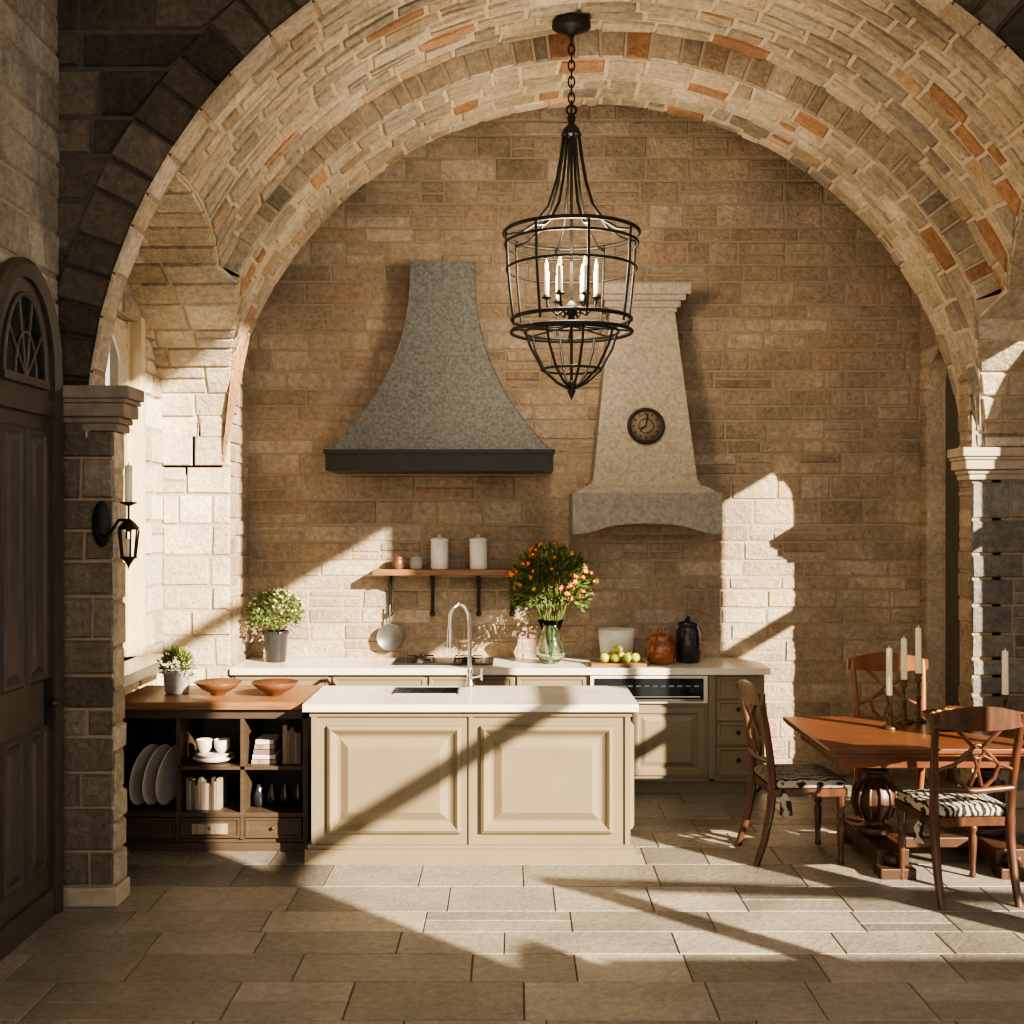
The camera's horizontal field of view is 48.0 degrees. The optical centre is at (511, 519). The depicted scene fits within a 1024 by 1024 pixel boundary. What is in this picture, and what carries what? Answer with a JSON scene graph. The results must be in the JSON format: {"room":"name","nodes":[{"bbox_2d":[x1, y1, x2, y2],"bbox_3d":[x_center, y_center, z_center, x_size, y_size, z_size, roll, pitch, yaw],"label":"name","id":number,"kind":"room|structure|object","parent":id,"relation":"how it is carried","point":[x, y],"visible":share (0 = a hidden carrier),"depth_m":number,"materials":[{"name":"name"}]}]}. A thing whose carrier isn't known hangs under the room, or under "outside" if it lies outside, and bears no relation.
{"room":"historic interior","nodes":[
{"label":"historic interior","id":0,"kind":"room"},
{"bbox_2d":[0,0,58,317],"bbox_3d":[-2.501,-1.750,1.485,0.318,7.500,8.970,0,0,0],"label":"wall","id":1,"kind":"structure","parent":0,"point":[29,63],"depth_m":5.61,"materials":[{"name":"stone"}]},
{"bbox_2d":[0,257,62,960],"bbox_3d":[-2.309,0.375,5.500,0.071,3.250,0.820,0,0,0],"label":"door","id":2,"kind":"structure","parent":1,"relation":"in","point":[31,358],"depth_m":5.53,"materials":[{"name":"brown wood"}]},
{"bbox_2d":[110,173,238,694],"bbox_3d":[-2.271,-0.150,7.250,0.957,4.300,2.300,0,0,0],"label":"wall","id":3,"kind":"structure","parent":0,"point":[187,302],"depth_m":7.99,"materials":[{"name":"stone"}]},
{"bbox_2d":[112,317,144,656],"bbox_3d":[-2.595,-0.226,7.339,0.150,2.312,1.142,0,0,0],"label":"window","id":4,"kind":"structure","parent":3,"relation":"in","point":[128,337],"depth_m":7.83,"materials":[{"name":"paint"}]},
{"bbox_2d":[123,654,179,687],"bbox_3d":[-2.480,0.965,7.375,0.340,0.070,1.250,0,0,0],"label":"sill","id":5,"kind":"structure","parent":3,"relation":"attached to","point":[136,669],"depth_m":7.37,"materials":[{"name":"beige stone"}]},
{"bbox_2d":[162,344,248,684],"bbox_3d":[-2.401,-1.250,8.681,0.698,6.500,0.638,0,0,0],"label":"wall","id":6,"kind":"structure","parent":0,"point":[205,583],"depth_m":8.37,"materials":[{"name":"stone"}]},
{"bbox_2d":[0,775,1023,1023],"bbox_3d":[2.000,2.049,2.650,16.000,0.102,13.300,0,0,0],"label":"floor","id":7,"kind":"structure","parent":0,"point":[693,931],"depth_m":5.52,"materials":[{"name":"stone"}]},
{"bbox_2d":[63,431,126,885],"bbox_3d":[-2.191,0.750,6.031,0.298,2.500,0.178,0,0,0],"label":"pier","id":8,"kind":"object","parent":7,"relation":"on","point":[94,576],"visible":0.79,"depth_m":5.96,"materials":[{"name":"stone"}]},
{"bbox_2d":[63,876,129,906],"bbox_3d":[-2.188,1.950,6.037,0.305,0.100,0.205,0,0,0],"label":"baseboard","id":9,"kind":"structure","parent":8,"relation":"attached to","point":[73,896],"depth_m":5.94,"materials":[{"name":"stone"}]},
{"bbox_2d":[92,462,139,568],"bbox_3d":[-2.034,-0.022,5.865,0.311,0.545,0.113,0,0,26],"label":"wall sconce","id":10,"kind":"object","parent":8,"relation":"attached to","point":[101,517],"visible":1,"depth_m":5.82,"materials":[{"name":"black metal"}]},
{"bbox_2d":[123,685,327,851],"bbox_3d":[-1.820,1.548,7.265,1.200,0.905,0.710,0,0,0],"label":"base cabinet","id":11,"kind":"object","parent":7,"relation":"on","point":[245,713],"visible":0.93,"depth_m":6.96,"materials":[{"name":"brown wood"}]},
{"bbox_2d":[129,744,175,804],"bbox_3d":[-2.180,1.570,7.092,0.289,0.382,0.282,0,0,0],"label":"plates","id":12,"kind":"object","parent":11,"relation":"in","point":[152,781],"visible":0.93,"depth_m":7.06,"materials":[{"name":"white ceramic"}]},
{"bbox_2d":[156,645,197,693],"bbox_3d":[-2.119,0.941,7.289,0.269,0.305,0.270,0,0,0],"label":"potted herb","id":13,"kind":"object","parent":11,"relation":"on","point":[176,679],"visible":1,"depth_m":7.23,"materials":[{"name":"green plant"}]},
{"bbox_2d":[186,772,226,809],"bbox_3d":[-1.886,1.672,7.110,0.207,0.194,0.180,0,0,0],"label":"books","id":14,"kind":"object","parent":11,"relation":"in","point":[204,792],"visible":1,"depth_m":7.02,"materials":[{"name":"white paper"}]},
{"bbox_2d":[192,738,235,762],"bbox_3d":[-1.840,1.421,7.100,0.260,0.135,0.260,0,0,0],"label":"saucers","id":15,"kind":"object","parent":11,"relation":"in","point":[221,753],"visible":1,"depth_m":7.06,"materials":[{"name":"white ceramic"}]},
{"bbox_2d":[194,678,241,695],"bbox_3d":[-1.840,1.051,7.200,0.296,0.086,0.296,0,0,0],"label":"wooden bowl","id":16,"kind":"object","parent":11,"relation":"on","point":[214,686],"visible":1,"depth_m":7.15,"materials":[{"name":"brown wood"}]},
{"bbox_2d":[252,734,282,763],"bbox_3d":[-1.515,1.417,7.120,0.150,0.145,0.200,0,0,0],"label":"linens","id":17,"kind":"object","parent":11,"relation":"in","point":[267,748],"visible":1,"depth_m":7.02,"materials":[{"name":"white fabric"}]},
{"bbox_2d":[251,678,298,695],"bbox_3d":[-1.480,1.051,7.180,0.296,0.086,0.296,0,0,0],"label":"wooden bowl","id":18,"kind":"object","parent":11,"relation":"on","point":[273,686],"visible":1,"depth_m":7.13,"materials":[{"name":"brown wood"}]},
{"bbox_2d":[254,783,302,806],"bbox_3d":[-1.440,1.699,7.100,0.310,0.140,0.068,0,0,0],"label":"bottles","id":19,"kind":"object","parent":11,"relation":"in","point":[259,794],"visible":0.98,"depth_m":7.08,"materials":[{"name":"black glass"}]},
{"bbox_2d":[283,720,302,763],"bbox_3d":[-1.345,1.371,7.110,0.110,0.237,0.180,0,0,0],"label":"books","id":20,"kind":"object","parent":11,"relation":"in","point":[292,734],"visible":0.94,"depth_m":7.02,"materials":[{"name":"beige paper"}]},
{"bbox_2d":[303,686,638,863],"bbox_3d":[-0.240,1.535,7.045,1.950,0.930,0.750,0,0,0],"label":"kitchen island","id":21,"kind":"object","parent":7,"relation":"on","point":[477,774],"visible":1,"depth_m":6.70,"materials":[{"name":"beige paint"}]},
{"bbox_2d":[392,687,459,693],"bbox_3d":[-0.535,1.129,7.190,0.406,0.131,0.256,0,0,0],"label":"sink","id":22,"kind":"object","parent":21,"relation":"in","point":[398,690],"visible":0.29,"depth_m":7.31,"materials":[{"name":"metal"}]},
{"bbox_2d":[447,602,482,687],"bbox_3d":[-0.307,0.795,7.341,0.237,0.548,0.076,0,0,-22],"label":"faucet","id":23,"kind":"object","parent":21,"relation":"on","point":[469,683],"visible":1,"depth_m":7.35,"materials":[{"name":"silver metal"}]},
{"bbox_2d":[230,658,770,792],"bbox_3d":[-0.085,1.538,8.659,3.920,0.925,0.651,0,0,0],"label":"base cabinet","id":24,"kind":"object","parent":7,"relation":"on","point":[679,747],"visible":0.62,"depth_m":8.37,"materials":[{"name":"beige paint"}]},
{"bbox_2d":[245,587,306,662],"bbox_3d":[-1.794,0.787,8.727,0.468,0.573,0.468,0,0,0],"label":"potted plant","id":25,"kind":"object","parent":24,"relation":"on","point":[275,640],"visible":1,"depth_m":8.65,"materials":[{"name":"green plant"}]},
{"bbox_2d":[393,654,493,664],"bbox_3d":[-0.510,1.052,8.690,0.740,0.045,0.380,0,0,0],"label":"cooktop","id":26,"kind":"object","parent":24,"relation":"in","point":[418,660],"visible":0.79,"depth_m":8.61,"materials":[{"name":"metal"}]},
{"bbox_2d":[504,540,599,663],"bbox_3d":[0.298,0.612,8.629,0.710,0.924,0.707,0,0,0],"label":"flower vase","id":27,"kind":"object","parent":24,"relation":"on","point":[550,649],"visible":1,"depth_m":8.52,"materials":[{"name":"clear glass"}]},
{"bbox_2d":[598,627,634,654],"bbox_3d":[0.800,0.954,8.810,0.280,0.240,0.280,0,0,0],"label":"crock","id":28,"kind":"object","parent":24,"relation":"on","point":[609,637],"visible":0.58,"depth_m":8.70,"materials":[{"name":"ceramic"}]},
{"bbox_2d":[589,644,645,666],"bbox_3d":[0.780,0.992,8.500,0.400,0.164,0.240,0,0,0],"label":"board","id":29,"kind":"object","parent":24,"relation":"on","point":[619,659],"visible":1,"depth_m":8.42,"materials":[{"name":"brown wood"}]},
{"bbox_2d":[590,675,707,702],"bbox_3d":[0.995,1.231,8.347,0.850,0.198,0.064,0,0,0],"label":"oven","id":30,"kind":"object","parent":24,"relation":"in","point":[644,688],"visible":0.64,"depth_m":8.34,"materials":[{"name":"black metal"}]},
{"bbox_2d":[645,629,675,664],"bbox_3d":[1.110,0.944,8.600,0.230,0.260,0.230,0,0,0],"label":"jar","id":31,"kind":"object","parent":24,"relation":"on","point":[660,649],"visible":1,"depth_m":8.52,"materials":[{"name":"ceramic"}]},
{"bbox_2d":[675,616,700,663],"bbox_3d":[1.330,0.899,8.680,0.191,0.350,0.191,0,0,-40],"label":"canister","id":32,"kind":"object","parent":24,"relation":"on","point":[688,636],"visible":0.99,"depth_m":8.61,"materials":[{"name":"ceramic"}]},
{"bbox_2d":[735,680,847,865],"bbox_3d":[1.658,1.482,6.877,0.554,1.048,0.547,0,0,-3],"label":"dining chair","id":33,"kind":"object","parent":7,"relation":"on","point":[784,781],"visible":1,"depth_m":6.68,"materials":[{"name":"brown wood"}]},
{"bbox_2d":[847,652,945,828],"bbox_3d":[2.582,1.461,7.704,0.569,1.090,0.576,0,0,3],"label":"dining chair","id":34,"kind":"object","parent":7,"relation":"on","point":[876,661],"visible":0.28,"depth_m":7.92,"materials":[{"name":"brown wood"}]},
{"bbox_2d":[783,717,1023,879],"bbox_3d":[2.415,1.627,6.825,1.370,0.745,1.050,0,0,0],"label":"dining table","id":35,"kind":"object","parent":7,"relation":"on","point":[847,742],"visible":0.66,"depth_m":6.68,"materials":[{"name":"brown wood"}]},
{"bbox_2d":[880,645,897,729],"bbox_3d":[2.270,1.004,6.920,0.104,0.500,0.104,0,0,0],"label":"candlestick","id":36,"kind":"object","parent":35,"relation":"on","point":[888,726],"visible":1,"depth_m":6.91,"materials":[{"name":"white wax"}]},
{"bbox_2d":[895,637,912,724],"bbox_3d":[2.420,0.984,7.100,0.104,0.540,0.104,0,0,0],"label":"candlestick","id":37,"kind":"object","parent":35,"relation":"on","point":[903,680],"visible":1,"depth_m":7.08,"materials":[{"name":"white wax"}]},
{"bbox_2d":[910,625,926,722],"bbox_3d":[2.530,0.954,7.160,0.104,0.600,0.104,0,0,0],"label":"candlestick","id":38,"kind":"object","parent":35,"relation":"on","point":[917,719],"visible":0.98,"depth_m":7.15,"materials":[{"name":"white wax"}]},
{"bbox_2d":[919,705,965,731],"bbox_3d":[2.660,1.180,6.880,0.420,0.147,0.420,0,0,0],"label":"fruit bowl","id":39,"kind":"object","parent":35,"relation":"on","point":[924,713],"visible":0.17,"depth_m":6.89,"materials":[{"name":"brown wood"}]},
{"bbox_2d":[1001,649,1009,708],"bbox_3d":[2.980,1.014,6.950,0.104,0.480,0.104,0,0,0],"label":"candlestick","id":40,"kind":"object","parent":35,"relation":"on","point":[1005,695],"visible":0.58,"depth_m":6.94,"materials":[{"name":"white wax"}]},
{"bbox_2d":[894,706,1023,909],"bbox_3d":[2.394,1.482,6.178,0.547,1.048,0.554,0,0,-5],"label":"dining chair","id":41,"kind":"object","parent":7,"relation":"on","point":[937,806],"visible":1,"depth_m":5.98,"materials":[{"name":"brown wood"}]},
{"bbox_2d":[55,0,1023,437],"bbox_3d":[0.620,-1.750,6.041,7.400,7.500,0.218,0,0,0],"label":"wall","id":42,"kind":"structure","parent":0,"point":[141,82],"depth_m":5.95,"materials":[{"name":"stone"}]},
{"bbox_2d":[63,385,143,433],"bbox_3d":[-2.150,-0.575,6.010,0.380,0.230,0.260,0,0,0],"label":"trim","id":43,"kind":"structure","parent":42,"relation":"attached to","point":[115,408],"depth_m":5.91,"materials":[{"name":"stone"}]},
{"bbox_2d":[247,104,920,775],"bbox_3d":[0.900,-1.750,9.119,7.400,7.500,0.262,0,0,0],"label":"wall","id":44,"kind":"structure","parent":0,"point":[798,329],"depth_m":8.99,"materials":[{"name":"brick"}]},
{"bbox_2d":[323,261,554,473],"bbox_3d":[-0.530,-1.165,8.678,1.690,1.610,0.615,0,0,0],"label":"range hood","id":45,"kind":"object","parent":44,"relation":"attached to","point":[441,405],"visible":1,"depth_m":8.57,"materials":[{"name":"stone"}]},
{"bbox_2d":[372,569,514,615],"bbox_3d":[-0.524,0.566,8.896,1.092,0.372,0.193,0,0,0],"label":"wall shelf","id":46,"kind":"object","parent":44,"relation":"attached to","point":[388,573],"visible":0.89,"depth_m":8.80,"materials":[{"name":"brown wood"}]},
{"bbox_2d":[376,605,402,650],"bbox_3d":[-0.950,0.837,8.936,0.210,0.356,0.022,0,0,0],"label":"pan","id":47,"kind":"object","parent":46,"relation":"hanging from","point":[389,637],"visible":1,"depth_m":8.94,"materials":[{"name":"metal"}]},
{"bbox_2d":[392,554,403,568],"bbox_3d":[-0.880,0.319,8.890,0.096,0.120,0.096,0,0,0],"label":"spice jar","id":48,"kind":"object","parent":46,"relation":"on","point":[397,562],"visible":1,"depth_m":8.85,"materials":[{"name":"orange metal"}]},
{"bbox_2d":[410,554,421,568],"bbox_3d":[-0.740,0.319,8.890,0.096,0.120,0.096,0,0,0],"label":"spice jar","id":49,"kind":"object","parent":46,"relation":"on","point":[416,561],"visible":1,"depth_m":8.85,"materials":[{"name":"beige ceramic"}]},
{"bbox_2d":[431,534,448,568],"bbox_3d":[-0.560,0.244,8.890,0.140,0.270,0.140,0,0,0],"label":"canister","id":50,"kind":"object","parent":46,"relation":"on","point":[439,545],"visible":1,"depth_m":8.83,"materials":[{"name":"ceramic"}]},
{"bbox_2d":[469,534,486,568],"bbox_3d":[-0.260,0.244,8.890,0.140,0.270,0.140,0,0,0],"label":"canister","id":51,"kind":"object","parent":46,"relation":"on","point":[478,545],"visible":1,"depth_m":8.83,"materials":[{"name":"ceramic"}]},
{"bbox_2d":[569,283,721,533],"bbox_3d":[0.990,-0.840,8.695,1.090,1.880,0.580,0,0,0],"label":"hood","id":52,"kind":"object","parent":44,"relation":"attached to","point":[631,481],"visible":0.98,"depth_m":8.59,"materials":[{"name":"beige stone"}]},
{"bbox_2d":[627,408,664,443],"bbox_3d":[1.000,-0.702,8.578,0.280,0.277,0.065,0,0,-1],"label":"wall clock","id":53,"kind":"object","parent":52,"relation":"attached to","point":[644,425],"visible":1,"depth_m":8.57,"materials":[{"name":"black metal"}]},
{"bbox_2d":[170,0,1023,472],"bbox_3d":[0.590,-1.980,7.255,6.600,3.300,2.250,0,0,0],"label":"vault","id":54,"kind":"object","parent":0,"point":[883,104],"visible":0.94,"depth_m":7.47,"materials":[{"name":"brick"}]},
{"bbox_2d":[502,13,640,399],"bbox_3d":[0.380,-1.978,7.350,0.884,2.425,0.884,0,0,0],"label":"chandelier","id":55,"kind":"object","parent":54,"relation":"hanging from","point":[570,24],"visible":1,"depth_m":7.32,"materials":[{"name":"black metal"}]},
{"bbox_2d":[919,304,1000,785],"bbox_3d":[3.291,-1.250,8.500,0.218,6.500,1.000,0,0,0],"label":"wall","id":56,"kind":"structure","parent":0,"point":[945,519],"depth_m":8.84,"materials":[{"name":"stone"}]},
{"bbox_2d":[970,203,1023,789],"bbox_3d":[3.672,-1.250,7.565,1.456,6.500,2.870,0,0,0],"label":"wall","id":57,"kind":"structure","parent":0,"point":[997,545],"depth_m":7.99,"materials":[{"name":"stone"}]},
{"bbox_2d":[947,447,1023,480],"bbox_3d":[3.700,-0.390,8.050,1.200,0.220,0.300,0,0,0],"label":"trim","id":58,"kind":"structure","parent":57,"relation":"attached to","point":[968,463],"depth_m":7.93,"materials":[{"name":"stone"}]},
{"bbox_2d":[957,784,1023,808],"bbox_3d":[3.735,1.940,8.080,1.130,0.120,0.240,0,0,0],"label":"baseboard","id":59,"kind":"structure","parent":57,"relation":"attached to","point":[1019,793],"depth_m":7.96,"materials":[{"name":"wood"}]}
]}

